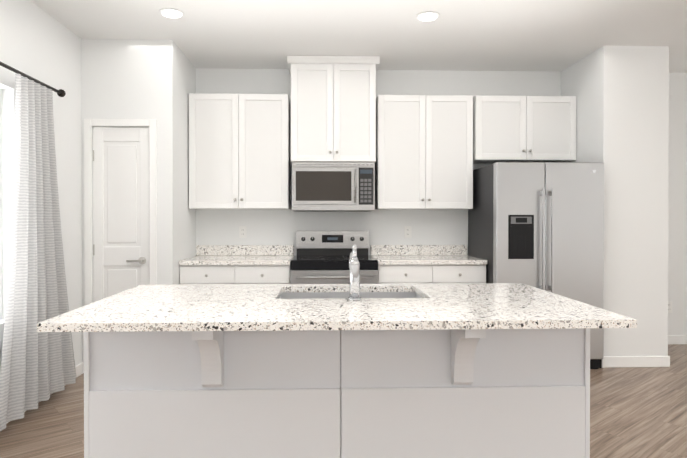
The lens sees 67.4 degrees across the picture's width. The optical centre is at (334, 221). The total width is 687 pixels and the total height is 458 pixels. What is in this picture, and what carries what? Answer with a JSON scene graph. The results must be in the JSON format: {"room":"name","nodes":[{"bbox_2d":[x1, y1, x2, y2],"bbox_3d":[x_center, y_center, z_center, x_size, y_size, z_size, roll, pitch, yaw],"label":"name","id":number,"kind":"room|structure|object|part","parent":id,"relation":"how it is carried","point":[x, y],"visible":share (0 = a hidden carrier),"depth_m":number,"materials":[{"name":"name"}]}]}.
{"room":"kitchen","nodes":[
{"label":"kitchen","id":0,"kind":"room"},
{"bbox_2d":[0,0,81,371],"bbox_3d":[-2.044,-0.105,0.412,0.150,2.760,9.300,0,0,-2],"label":"wall","id":1,"kind":"structure","parent":0,"point":[39,43],"depth_m":3.83,"materials":[{"name":"paint"}]},
{"bbox_2d":[0,89,1,319],"bbox_3d":[-2.149,-0.107,2.310,0.080,1.480,2.000,0,0,-2],"label":"window","id":2,"kind":"structure","parent":1,"relation":"in","point":[0,211],"depth_m":3.30,"materials":[{"name":"white paint"}]},
{"bbox_2d":[0,61,65,96],"bbox_3d":[-1.966,-0.922,2.305,0.121,0.056,2.896,0,0,-2],"label":"curtain rod","id":3,"kind":"object","parent":1,"relation":"attached to","point":[60,92],"visible":0.92,"depth_m":3.35,"materials":[{"name":"brown metal"}]},
{"bbox_2d":[0,73,76,430],"bbox_3d":[-1.937,0.134,3.389,0.107,2.094,1.000,0,0,-2],"label":"curtain","id":4,"kind":"object","parent":3,"relation":"hanging from","point":[36,367],"visible":0.96,"depth_m":3.30,"materials":[{"name":"fabric"}]},
{"bbox_2d":[81,39,195,361],"bbox_3d":[-1.730,-0.132,4.669,0.744,2.760,0.810,0,0,-2],"label":"wall","id":5,"kind":"structure","parent":0,"point":[137,79],"depth_m":4.27,"materials":[{"name":"paint"}]},
{"bbox_2d":[6,362,83,423],"bbox_3d":[-1.951,1.229,0.269,0.025,0.095,7.990,0,0,-2],"label":"baseboard","id":6,"kind":"structure","parent":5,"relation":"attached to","point":[80,367],"depth_m":4.18,"materials":[{"name":"white paint"}]},
{"bbox_2d":[84,119,156,305],"bbox_3d":[-1.769,0.200,4.257,0.590,2.100,0.016,0,0,-2],"label":"door frame","id":7,"kind":"structure","parent":5,"relation":"attached to","point":[151,124],"depth_m":4.24,"materials":[{"name":"white paint"}]},
{"bbox_2d":[93,127,148,301],"bbox_3d":[-1.770,0.230,4.266,0.466,2.033,0.093,0,0,-2],"label":"pantry door","id":8,"kind":"structure","parent":5,"relation":"in","point":[120,209],"depth_m":4.28,"materials":[{"name":"white paint"}]},
{"bbox_2d":[0,344,686,457],"bbox_3d":[1.093,1.319,1.370,10.000,0.100,11.000,0,0,-2],"label":"floor","id":9,"kind":"structure","parent":0,"point":[638,412],"depth_m":3.28,"materials":[{"name":"brown wood"}]},
{"bbox_2d":[180,265,289,284],"bbox_3d":[-0.878,0.810,4.773,0.959,0.874,0.661,0,0,-2],"label":"base cabinet","id":10,"kind":"object","parent":9,"relation":"on","point":[228,274],"visible":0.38,"depth_m":4.48,"materials":[{"name":"paint"},{"name":"metal"}]},
{"bbox_2d":[179,245,293,264],"bbox_3d":[-0.878,0.301,4.777,0.960,0.141,0.647,0,0,-2],"label":"countertop","id":11,"kind":"structure","parent":10,"relation":"on","point":[244,254],"depth_m":5.07,"materials":[{"name":"stone"}]},
{"bbox_2d":[290,231,377,283],"bbox_3d":[-0.014,0.667,4.762,0.762,1.160,0.727,0,0,-2],"label":"range","id":12,"kind":"object","parent":9,"relation":"on","point":[321,257],"visible":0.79,"depth_m":4.65,"materials":[{"name":"silver metal"}]},
{"bbox_2d":[37,283,636,457],"bbox_3d":[0.010,0.806,2.349,2.123,0.914,1.050,0,0,-2],"label":"kitchen island","id":13,"kind":"object","parent":9,"relation":"on","point":[343,394],"depth_m":2.10,"materials":[{"name":"white paint"}]},
{"bbox_2d":[192,331,223,386],"bbox_3d":[-0.488,0.523,1.988,0.078,0.282,0.204,0,0,-2],"label":"corbel","id":14,"kind":"object","parent":13,"relation":"attached to","point":[211,346],"visible":0.9,"depth_m":2.03,"materials":[{"name":"white paint"}]},
{"bbox_3d":[0.010,0.466,2.346,2.123,0.234,1.050,0,0,-2],"label":"kitchen island top","id":15,"kind":"part","parent":13,"relation":"part of","materials":[{"name":"white stone"}]},
{"bbox_2d":[348,245,360,300],"bbox_3d":[0.086,0.225,2.406,0.060,0.246,0.258,0,0,-2],"label":"faucet","id":16,"kind":"object","parent":13,"relation":"on","point":[354,265],"visible":1,"depth_m":2.29,"materials":[{"name":"silver metal"}]},
{"bbox_2d":[451,329,485,384],"bbox_3d":[0.520,0.523,2.020,0.078,0.282,0.204,0,0,-2],"label":"corbel","id":17,"kind":"object","parent":13,"relation":"attached to","point":[464,342],"visible":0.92,"depth_m":2.06,"materials":[{"name":"white paint"}]},
{"bbox_2d":[378,265,485,283],"bbox_3d":[0.849,0.810,4.827,0.961,0.874,0.661,0,0,-2],"label":"base cabinet","id":18,"kind":"object","parent":9,"relation":"on","point":[422,274],"visible":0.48,"depth_m":4.53,"materials":[{"name":"white paint"}]},
{"bbox_2d":[371,245,486,264],"bbox_3d":[0.849,0.301,4.831,0.964,0.141,0.647,0,0,-2],"label":"countertop","id":19,"kind":"structure","parent":18,"relation":"on","point":[419,254],"depth_m":5.09,"materials":[{"name":"stone"}]},
{"bbox_2d":[468,162,603,368],"bbox_3d":[1.799,0.371,4.715,0.918,1.752,0.899,0,0,-2],"label":"refrigerator","id":20,"kind":"object","parent":9,"relation":"on","point":[539,225],"visible":0.67,"depth_m":4.33,"materials":[{"name":"silver metal"}]},
{"bbox_2d":[31,0,686,72],"bbox_3d":[1.093,-1.541,1.352,10.000,0.100,11.000,0,0,-2],"label":"ceiling","id":21,"kind":"structure","parent":0,"point":[512,35],"depth_m":4.04,"materials":[{"name":"paint"}]},
{"bbox_2d":[159,8,183,18],"bbox_3d":[-1.172,-1.498,3.702,0.170,0.010,0.170,0,0,-2],"label":"recessed light","id":22,"kind":"object","parent":21,"relation":"in","point":[171,13],"visible":1,"depth_m":3.69,"materials":[{"name":"white paint"}]},
{"bbox_2d":[416,11,439,21],"bbox_3d":[0.677,-1.498,3.760,0.170,0.010,0.170,0,0,-2],"label":"recessed light","id":23,"kind":"object","parent":21,"relation":"in","point":[427,16],"visible":0.94,"depth_m":3.74,"materials":[{"name":"white paint"}]},
{"bbox_2d":[196,68,686,334],"bbox_3d":[0.971,-0.136,5.234,10.000,2.760,0.150,0,0,-2],"label":"wall","id":24,"kind":"structure","parent":0,"point":[381,226],"depth_m":5.15,"materials":[{"name":"paint"}]},
{"bbox_2d":[189,93,289,208],"bbox_3d":[-0.896,-0.657,4.915,0.921,1.067,0.358,0,0,-2],"label":"upper cabinet","id":25,"kind":"object","parent":24,"relation":"attached to","point":[239,151],"visible":1,"depth_m":4.78,"materials":[{"name":"white paint"}]},
{"bbox_2d":[239,226,246,237],"bbox_3d":[-0.910,0.100,5.095,0.072,0.116,0.008,0,0,-2],"label":"electrical outlet","id":26,"kind":"object","parent":24,"relation":"attached to","point":[242,231],"visible":1,"depth_m":5.09,"materials":[{"name":"white plastic"}]},
{"bbox_2d":[287,56,379,162],"bbox_3d":[-0.019,-1.032,4.904,0.844,0.957,0.430,0,0,-2],"label":"upper cabinet","id":27,"kind":"object","parent":24,"relation":"attached to","point":[333,108],"visible":1,"depth_m":4.73,"materials":[{"name":"white paint"}]},
{"bbox_2d":[292,162,374,211],"bbox_3d":[-0.019,-0.326,4.903,0.760,0.449,0.442,0,0,-2],"label":"microwave","id":28,"kind":"object","parent":27,"relation":"attached to","point":[333,186],"visible":1,"depth_m":4.72,"materials":[{"name":"silver metal"}]},
{"bbox_2d":[404,226,410,237],"bbox_3d":[0.729,0.100,5.146,0.072,0.116,0.008,0,0,-2],"label":"electrical outlet","id":29,"kind":"object","parent":24,"relation":"attached to","point":[407,231],"visible":1,"depth_m":5.14,"materials":[{"name":"white plastic"}]},
{"bbox_2d":[375,95,472,208],"bbox_3d":[0.845,-0.658,4.970,0.900,1.067,0.358,0,0,-2],"label":"upper cabinet","id":30,"kind":"object","parent":24,"relation":"attached to","point":[424,151],"visible":1,"depth_m":4.83,"materials":[{"name":"white paint"}]},
{"bbox_2d":[473,96,576,163],"bbox_3d":[1.799,-0.888,4.998,0.964,0.607,0.358,0,0,-2],"label":"upper cabinet","id":31,"kind":"object","parent":24,"relation":"attached to","point":[524,128],"visible":1,"depth_m":4.86,"materials":[{"name":"white paint"}]},
{"bbox_2d":[668,301,671,312],"bbox_3d":[3.393,0.864,5.234,0.072,0.116,0.008,0,0,-2],"label":"electrical outlet","id":32,"kind":"object","parent":24,"relation":"attached to","point":[669,306],"visible":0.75,"depth_m":5.23,"materials":[{"name":"white plastic"}]},
{"bbox_2d":[668,335,686,343],"bbox_3d":[4.010,1.196,5.256,2.325,0.095,0.014,0,0,-2],"label":"baseboard","id":33,"kind":"structure","parent":24,"relation":"attached to","point":[672,339],"depth_m":5.23,"materials":[{"name":"white paint"}]},
{"bbox_2d":[561,46,668,355],"bbox_3d":[2.575,-0.133,4.819,0.570,2.760,0.780,0,0,-2],"label":"wall","id":34,"kind":"structure","parent":0,"point":[621,93],"depth_m":4.43,"materials":[{"name":"paint"}]},
{"bbox_2d":[601,356,667,367],"bbox_3d":[2.573,1.202,4.432,0.569,0.095,0.018,0,0,-2],"label":"baseboard","id":35,"kind":"structure","parent":34,"relation":"attached to","point":[630,361],"depth_m":4.42,"materials":[{"name":"white paint"}]}
]}

